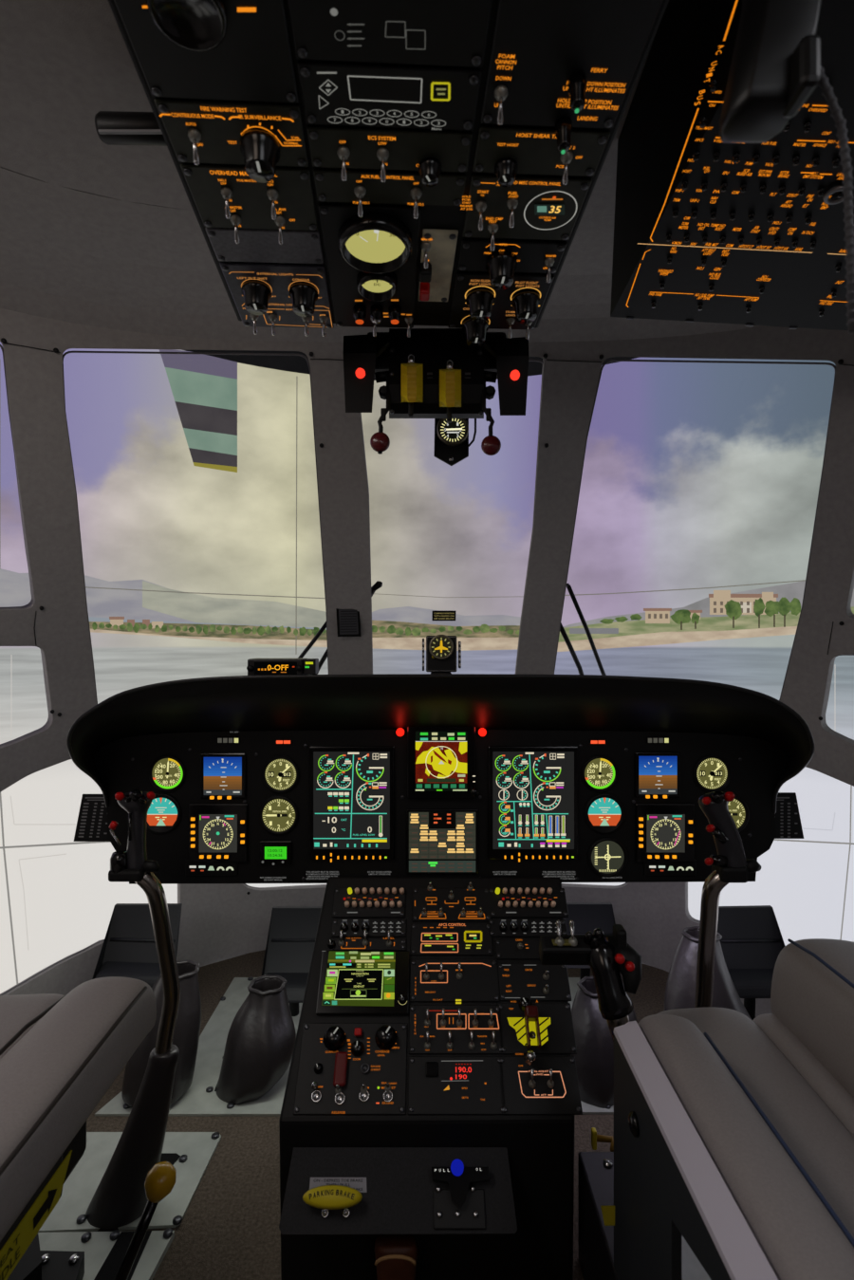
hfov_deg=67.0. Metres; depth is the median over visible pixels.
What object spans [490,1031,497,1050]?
toggle switch
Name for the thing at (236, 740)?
light
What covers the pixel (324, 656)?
windshield wiper
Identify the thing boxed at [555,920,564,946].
toggle switch
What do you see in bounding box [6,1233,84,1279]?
box
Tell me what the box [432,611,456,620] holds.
label
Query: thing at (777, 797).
print
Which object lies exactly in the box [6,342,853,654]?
trim
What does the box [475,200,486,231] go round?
toggle switch
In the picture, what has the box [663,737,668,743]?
light
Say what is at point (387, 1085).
toggle switch
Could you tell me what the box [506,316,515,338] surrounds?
toggle switch
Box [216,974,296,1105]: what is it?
boot
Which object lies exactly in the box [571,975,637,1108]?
boot
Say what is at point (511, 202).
toggle switch
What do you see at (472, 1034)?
toggle switch
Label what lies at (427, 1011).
toggle switch
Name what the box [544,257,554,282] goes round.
toggle switch
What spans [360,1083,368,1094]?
toggle switch
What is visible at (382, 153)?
toggle switch
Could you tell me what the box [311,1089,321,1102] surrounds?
toggle switch
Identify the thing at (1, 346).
window
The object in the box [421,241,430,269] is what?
toggle switch
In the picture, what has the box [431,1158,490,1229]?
lever
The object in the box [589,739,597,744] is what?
light
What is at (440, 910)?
toggle switch
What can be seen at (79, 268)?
frame
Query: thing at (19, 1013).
seat cushion
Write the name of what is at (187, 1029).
boot
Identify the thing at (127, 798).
switch
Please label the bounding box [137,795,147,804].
switch
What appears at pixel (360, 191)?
toggle switch
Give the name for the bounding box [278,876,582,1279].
pedestal
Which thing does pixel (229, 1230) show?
floor
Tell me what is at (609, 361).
window
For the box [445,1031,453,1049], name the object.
toggle switch
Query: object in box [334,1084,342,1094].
toggle switch
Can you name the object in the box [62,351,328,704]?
window
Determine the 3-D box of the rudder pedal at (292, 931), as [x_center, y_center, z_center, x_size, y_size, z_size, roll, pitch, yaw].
[-0.380,0.947,1.881,0.189,0.249,0.222,0,0,0]
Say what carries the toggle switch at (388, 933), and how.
attached to the pedestal
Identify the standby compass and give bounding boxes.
[422,634,461,673]
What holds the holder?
attached to the frame
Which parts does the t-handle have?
stem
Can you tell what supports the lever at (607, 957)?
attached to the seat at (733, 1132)
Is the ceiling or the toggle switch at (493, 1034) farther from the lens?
the toggle switch at (493, 1034)
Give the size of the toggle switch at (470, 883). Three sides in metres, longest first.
0.020 x 0.012 x 0.012 m
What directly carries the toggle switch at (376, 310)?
on the panel at (367, 163)
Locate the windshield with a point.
(195, 474)
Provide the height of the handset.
0.258 m
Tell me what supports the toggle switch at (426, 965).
attached to the pedestal
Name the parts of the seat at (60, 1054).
seat frame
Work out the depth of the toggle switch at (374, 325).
0.94 m
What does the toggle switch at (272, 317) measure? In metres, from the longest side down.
0.024 x 0.017 x 0.012 m
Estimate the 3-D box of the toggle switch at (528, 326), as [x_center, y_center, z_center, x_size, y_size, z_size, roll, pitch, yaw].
[0.148,-0.456,0.946,0.012,0.024,0.017,0,-5,-3]
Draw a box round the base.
[578,1151,617,1279]
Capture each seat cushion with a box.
[0,993,63,1058]
[656,1007,853,1247]
[752,1013,853,1136]
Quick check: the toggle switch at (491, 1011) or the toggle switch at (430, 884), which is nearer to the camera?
the toggle switch at (491, 1011)
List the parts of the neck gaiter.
seam cord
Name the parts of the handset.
coiled cord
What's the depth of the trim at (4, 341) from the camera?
1.36 m
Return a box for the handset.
[719,0,853,333]
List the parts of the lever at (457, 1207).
plate, lever arm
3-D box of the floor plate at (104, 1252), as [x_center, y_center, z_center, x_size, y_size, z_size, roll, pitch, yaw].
[-0.596,1.091,1.133,0.263,0.018,0.113,0,0,0]
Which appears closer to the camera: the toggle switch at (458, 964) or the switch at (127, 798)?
the switch at (127, 798)
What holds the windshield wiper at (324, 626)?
attached to the frame
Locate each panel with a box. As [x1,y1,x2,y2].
[66,673,814,883]
[107,0,668,347]
[278,1147,517,1235]
[610,0,853,330]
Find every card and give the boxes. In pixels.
[74,794,110,841]
[774,792,803,838]
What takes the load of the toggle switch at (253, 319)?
attached to the panel at (367, 163)
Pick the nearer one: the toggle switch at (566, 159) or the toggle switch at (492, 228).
the toggle switch at (566, 159)
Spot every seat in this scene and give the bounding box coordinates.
[0,976,156,1279]
[613,938,853,1279]
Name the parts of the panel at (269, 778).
panel, edge trim, caution panel, knob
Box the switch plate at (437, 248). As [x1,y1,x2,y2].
[418,228,458,301]
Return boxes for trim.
[0,337,844,894]
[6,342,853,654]
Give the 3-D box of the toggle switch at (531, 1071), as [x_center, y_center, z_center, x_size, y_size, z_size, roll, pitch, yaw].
[0.183,0.760,1.119,0.013,0.031,0.012,0,0,-11]
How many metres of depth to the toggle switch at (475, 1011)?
1.19 m
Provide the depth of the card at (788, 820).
1.46 m
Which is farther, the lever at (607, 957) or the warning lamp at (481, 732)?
the warning lamp at (481, 732)
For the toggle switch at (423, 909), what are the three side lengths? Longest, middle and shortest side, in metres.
0.020 x 0.012 x 0.012 m
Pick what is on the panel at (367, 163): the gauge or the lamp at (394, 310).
the lamp at (394, 310)
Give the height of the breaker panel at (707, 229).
0.224 m
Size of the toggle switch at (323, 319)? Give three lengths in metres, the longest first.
0.024 x 0.017 x 0.012 m
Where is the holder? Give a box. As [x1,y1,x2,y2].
[336,608,360,636]
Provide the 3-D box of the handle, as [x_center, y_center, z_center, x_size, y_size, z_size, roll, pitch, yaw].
[-0.341,-0.652,0.805,0.129,0.072,0.044,0,0,0]
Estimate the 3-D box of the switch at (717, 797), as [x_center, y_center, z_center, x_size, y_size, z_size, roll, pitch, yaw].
[0.531,0.286,1.175,0.022,0.023,0.020,0,0,0]
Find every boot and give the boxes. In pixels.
[121,959,201,1107]
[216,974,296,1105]
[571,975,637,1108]
[664,926,751,1019]
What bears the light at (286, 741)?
on the panel at (269, 778)
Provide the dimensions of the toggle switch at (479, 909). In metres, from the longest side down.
0.020 x 0.012 x 0.012 m
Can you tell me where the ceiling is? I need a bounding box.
[0,0,655,216]
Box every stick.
[85,788,180,1231]
[694,790,760,1007]
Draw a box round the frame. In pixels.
[0,166,853,1017]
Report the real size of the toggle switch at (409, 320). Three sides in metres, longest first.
0.024 x 0.017 x 0.012 m
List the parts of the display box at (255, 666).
knob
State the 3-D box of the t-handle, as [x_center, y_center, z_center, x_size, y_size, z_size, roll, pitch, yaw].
[0.321,0.912,1.173,0.041,0.034,0.026,0,0,4]
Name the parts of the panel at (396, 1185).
parking brake handle, stem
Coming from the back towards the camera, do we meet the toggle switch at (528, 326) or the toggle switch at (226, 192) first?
the toggle switch at (528, 326)
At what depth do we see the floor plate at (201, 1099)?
1.59 m
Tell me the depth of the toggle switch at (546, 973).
1.24 m
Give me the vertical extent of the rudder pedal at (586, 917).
0.260 m
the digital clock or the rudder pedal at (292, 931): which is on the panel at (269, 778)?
the digital clock
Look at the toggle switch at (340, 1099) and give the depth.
1.10 m
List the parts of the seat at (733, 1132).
panel, edge rail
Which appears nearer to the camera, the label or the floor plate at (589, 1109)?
the floor plate at (589, 1109)
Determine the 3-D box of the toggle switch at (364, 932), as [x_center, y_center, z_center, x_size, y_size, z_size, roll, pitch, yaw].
[-0.124,0.594,1.288,0.013,0.031,0.012,0,0,11]
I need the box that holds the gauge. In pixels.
[433,418,476,465]
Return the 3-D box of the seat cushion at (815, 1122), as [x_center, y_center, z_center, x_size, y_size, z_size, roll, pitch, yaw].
[0.472,0.672,0.595,0.195,0.095,1.070,0,0,0]
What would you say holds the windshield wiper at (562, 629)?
attached to the frame
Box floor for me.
[86,949,668,1279]
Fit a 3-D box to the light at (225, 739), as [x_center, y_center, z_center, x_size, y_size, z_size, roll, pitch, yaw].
[-0.436,0.217,1.398,0.013,0.014,0.004,0,0,0]
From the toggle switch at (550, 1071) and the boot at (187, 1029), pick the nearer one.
the toggle switch at (550, 1071)
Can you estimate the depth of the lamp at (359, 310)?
0.90 m
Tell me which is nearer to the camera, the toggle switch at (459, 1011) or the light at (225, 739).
the toggle switch at (459, 1011)
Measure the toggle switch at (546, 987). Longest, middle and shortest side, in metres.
0.020 x 0.012 x 0.012 m
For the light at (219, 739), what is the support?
on the panel at (269, 778)
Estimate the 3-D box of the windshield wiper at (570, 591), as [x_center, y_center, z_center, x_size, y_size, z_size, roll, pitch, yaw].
[0.469,-0.010,1.879,0.018,0.296,0.266,0,0,39]
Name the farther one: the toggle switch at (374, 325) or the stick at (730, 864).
the stick at (730, 864)
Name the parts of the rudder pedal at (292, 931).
plate, arm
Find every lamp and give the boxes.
[352,304,366,324]
[355,368,365,378]
[388,304,401,324]
[395,727,405,737]
[477,727,487,737]
[510,370,519,380]
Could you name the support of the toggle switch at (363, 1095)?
attached to the pedestal
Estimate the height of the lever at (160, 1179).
0.167 m
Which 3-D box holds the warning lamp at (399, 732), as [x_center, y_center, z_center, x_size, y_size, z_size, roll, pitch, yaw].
[-0.058,0.199,1.396,0.022,0.022,0.008,0,0,0]
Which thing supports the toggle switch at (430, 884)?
attached to the pedestal
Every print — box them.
[78,797,107,837]
[774,797,797,837]
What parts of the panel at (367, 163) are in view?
blank plate, control panel, control panel, rotary knob, rotary knob, blank plate, control panel, rotary knob, control panel, keypad panel, control panel, control panel, control panel, rotary knob, rotary knob, rotary knob, control panel, rotary knob, rotary knob, control panel, rotary knob, control panel, control panel, control panel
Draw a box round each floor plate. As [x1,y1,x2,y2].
[37,1131,221,1232]
[37,1227,174,1279]
[94,976,302,1116]
[568,977,580,1007]
[580,1100,613,1114]
[681,1234,710,1279]
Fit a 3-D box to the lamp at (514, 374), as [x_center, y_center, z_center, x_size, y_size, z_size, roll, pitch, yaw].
[0.138,-0.415,1.008,0.015,0.015,0.011,0,0,0]
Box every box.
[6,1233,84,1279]
[246,658,318,675]
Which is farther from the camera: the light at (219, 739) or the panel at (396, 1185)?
the light at (219, 739)
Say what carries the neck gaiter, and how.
attached to the panel at (396, 1185)
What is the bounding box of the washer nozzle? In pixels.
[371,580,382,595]
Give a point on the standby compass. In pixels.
(440, 649)
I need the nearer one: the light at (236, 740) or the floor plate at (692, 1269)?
the floor plate at (692, 1269)
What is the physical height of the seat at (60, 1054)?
0.560 m
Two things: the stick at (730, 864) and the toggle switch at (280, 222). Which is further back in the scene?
the stick at (730, 864)
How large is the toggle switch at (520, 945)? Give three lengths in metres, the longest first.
0.024 x 0.017 x 0.012 m
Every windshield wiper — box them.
[297,621,326,658]
[315,649,327,674]
[559,622,583,674]
[566,583,606,675]
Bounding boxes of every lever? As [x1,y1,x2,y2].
[114,1161,176,1279]
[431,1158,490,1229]
[538,920,641,1042]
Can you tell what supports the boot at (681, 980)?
on the floor
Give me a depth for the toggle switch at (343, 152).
0.65 m
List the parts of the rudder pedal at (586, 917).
arm, plate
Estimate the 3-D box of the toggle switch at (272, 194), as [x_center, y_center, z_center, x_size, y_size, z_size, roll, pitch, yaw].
[-0.167,-0.473,0.701,0.012,0.024,0.017,0,-5,-3]
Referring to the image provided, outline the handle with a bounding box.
[94,111,166,146]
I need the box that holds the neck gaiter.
[373,1234,418,1279]
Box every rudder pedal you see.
[92,903,182,987]
[261,906,321,1016]
[563,902,615,980]
[717,905,785,1020]
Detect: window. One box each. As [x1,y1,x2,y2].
[0,343,18,488]
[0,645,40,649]
[0,939,104,995]
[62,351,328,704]
[361,358,543,669]
[553,359,835,700]
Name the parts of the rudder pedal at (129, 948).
plate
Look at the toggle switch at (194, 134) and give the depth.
0.63 m
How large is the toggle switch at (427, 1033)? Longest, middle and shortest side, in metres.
0.031 x 0.013 x 0.012 m
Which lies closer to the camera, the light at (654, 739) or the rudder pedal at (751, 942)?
the light at (654, 739)
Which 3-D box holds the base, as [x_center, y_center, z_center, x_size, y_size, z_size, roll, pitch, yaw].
[0.297,0.939,1.019,0.116,0.322,0.262,0,0,0]
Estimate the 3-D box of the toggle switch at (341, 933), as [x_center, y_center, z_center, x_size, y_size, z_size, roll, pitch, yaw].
[-0.171,0.595,1.287,0.013,0.031,0.012,0,0,11]
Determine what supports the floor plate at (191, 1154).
on the floor
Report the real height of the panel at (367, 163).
0.284 m
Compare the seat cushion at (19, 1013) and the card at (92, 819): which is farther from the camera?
the card at (92, 819)
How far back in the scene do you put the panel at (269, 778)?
1.39 m
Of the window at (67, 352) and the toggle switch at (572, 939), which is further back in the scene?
the window at (67, 352)
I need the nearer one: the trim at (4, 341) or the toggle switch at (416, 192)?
the toggle switch at (416, 192)
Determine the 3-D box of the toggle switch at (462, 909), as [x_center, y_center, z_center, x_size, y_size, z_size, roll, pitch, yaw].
[0.074,0.557,1.323,0.012,0.020,0.012,0,45,0]
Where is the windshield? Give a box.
[0,342,853,993]
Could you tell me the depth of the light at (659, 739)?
1.40 m
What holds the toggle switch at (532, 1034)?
attached to the pedestal
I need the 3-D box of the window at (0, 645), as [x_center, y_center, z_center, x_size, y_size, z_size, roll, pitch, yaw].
[-1.034,0.163,1.430,0.077,0.308,0.474,0,0,23]
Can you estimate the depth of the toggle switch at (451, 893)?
1.35 m
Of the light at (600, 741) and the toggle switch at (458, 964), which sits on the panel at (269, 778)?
the light at (600, 741)
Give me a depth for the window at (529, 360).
1.64 m
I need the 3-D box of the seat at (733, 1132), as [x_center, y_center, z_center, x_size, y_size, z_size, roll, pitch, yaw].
[0.524,0.786,0.599,0.521,0.588,1.063,0,0,0]
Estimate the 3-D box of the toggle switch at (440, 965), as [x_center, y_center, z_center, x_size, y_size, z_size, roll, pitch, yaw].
[0.027,0.638,1.243,0.013,0.031,0.012,0,0,11]
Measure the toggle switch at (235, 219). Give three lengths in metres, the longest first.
0.024 x 0.017 x 0.012 m
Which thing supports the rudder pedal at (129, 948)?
on the floor
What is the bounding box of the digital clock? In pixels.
[259,839,292,865]
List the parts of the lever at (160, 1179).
rod, knob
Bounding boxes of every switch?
[124,795,131,802]
[129,788,142,801]
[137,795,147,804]
[187,128,201,165]
[221,186,232,219]
[230,214,241,243]
[249,313,259,334]
[266,187,278,220]
[268,313,277,335]
[274,215,285,244]
[301,315,310,335]
[318,315,328,336]
[333,1092,345,1105]
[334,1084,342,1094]
[336,146,350,181]
[337,929,344,946]
[353,185,366,217]
[358,1090,369,1102]
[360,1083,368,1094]
[362,929,368,946]
[370,304,383,324]
[370,317,376,336]
[376,147,389,183]
[382,1090,392,1102]
[384,1082,391,1093]
[386,930,391,946]
[405,315,413,337]
[410,186,422,219]
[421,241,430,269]
[421,907,426,916]
[423,962,429,980]
[424,1008,430,1026]
[424,1030,430,1049]
[426,881,433,890]
[437,907,444,916]
[438,963,444,980]
[440,1008,446,1026]
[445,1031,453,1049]
[447,890,454,899]
[456,962,462,979]
[456,1008,463,1026]
[460,907,465,916]
[467,881,473,890]
[468,1031,475,1049]
[472,1008,479,1026]
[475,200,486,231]
[477,907,482,916]
[487,222,498,251]
[487,1008,494,1026]
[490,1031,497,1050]
[494,85,507,125]
[506,197,518,228]
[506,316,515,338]
[517,942,523,949]
[524,322,531,339]
[528,1068,536,1088]
[529,1031,536,1038]
[542,969,549,980]
[542,983,549,994]
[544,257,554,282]
[547,1068,554,1088]
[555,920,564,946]
[560,150,573,185]
[568,920,577,946]
[583,927,603,948]
[711,790,724,803]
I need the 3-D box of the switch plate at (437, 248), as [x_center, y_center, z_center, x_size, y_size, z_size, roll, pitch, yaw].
[0.012,-0.477,0.830,0.049,0.017,0.139,0,0,0]
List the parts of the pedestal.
rotary knob, rotary knob, rotary knob, rotary knob, control panel, rotary knob, rotary knob, rotary knob, control panel, control panel, control panel, rotary knob, rotary knob, control panel, control panel, control panel, control panel, control panel, rotary knob, rotary knob, control panel, rotary knob, rotary knob, control panel, control panel, control panel, control panel, control panel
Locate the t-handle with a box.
[591,1127,613,1151]
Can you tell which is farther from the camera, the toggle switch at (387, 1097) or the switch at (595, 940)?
the toggle switch at (387, 1097)
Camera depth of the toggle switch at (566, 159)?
0.66 m
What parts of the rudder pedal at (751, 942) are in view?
arm, plate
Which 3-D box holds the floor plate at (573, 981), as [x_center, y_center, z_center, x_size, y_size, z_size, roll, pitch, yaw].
[0.459,1.094,1.995,0.054,0.011,0.172,0,0,5]
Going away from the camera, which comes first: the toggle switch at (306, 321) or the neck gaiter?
the toggle switch at (306, 321)
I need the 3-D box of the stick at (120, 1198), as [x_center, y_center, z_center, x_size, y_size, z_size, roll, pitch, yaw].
[-0.573,0.697,1.236,0.172,0.850,0.125,0,0,12]
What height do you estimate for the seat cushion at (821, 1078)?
0.080 m
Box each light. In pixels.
[217,737,222,743]
[222,737,228,743]
[228,737,233,743]
[233,737,240,743]
[275,739,283,744]
[283,739,291,744]
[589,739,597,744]
[597,739,605,744]
[646,737,652,743]
[651,737,657,743]
[657,737,663,743]
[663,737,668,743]
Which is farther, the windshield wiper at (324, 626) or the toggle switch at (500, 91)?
the windshield wiper at (324, 626)
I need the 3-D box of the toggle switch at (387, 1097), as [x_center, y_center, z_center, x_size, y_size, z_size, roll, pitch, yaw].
[-0.067,0.782,1.107,0.018,0.004,0.018,0,44,0]
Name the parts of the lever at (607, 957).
brass plate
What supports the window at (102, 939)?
in the frame

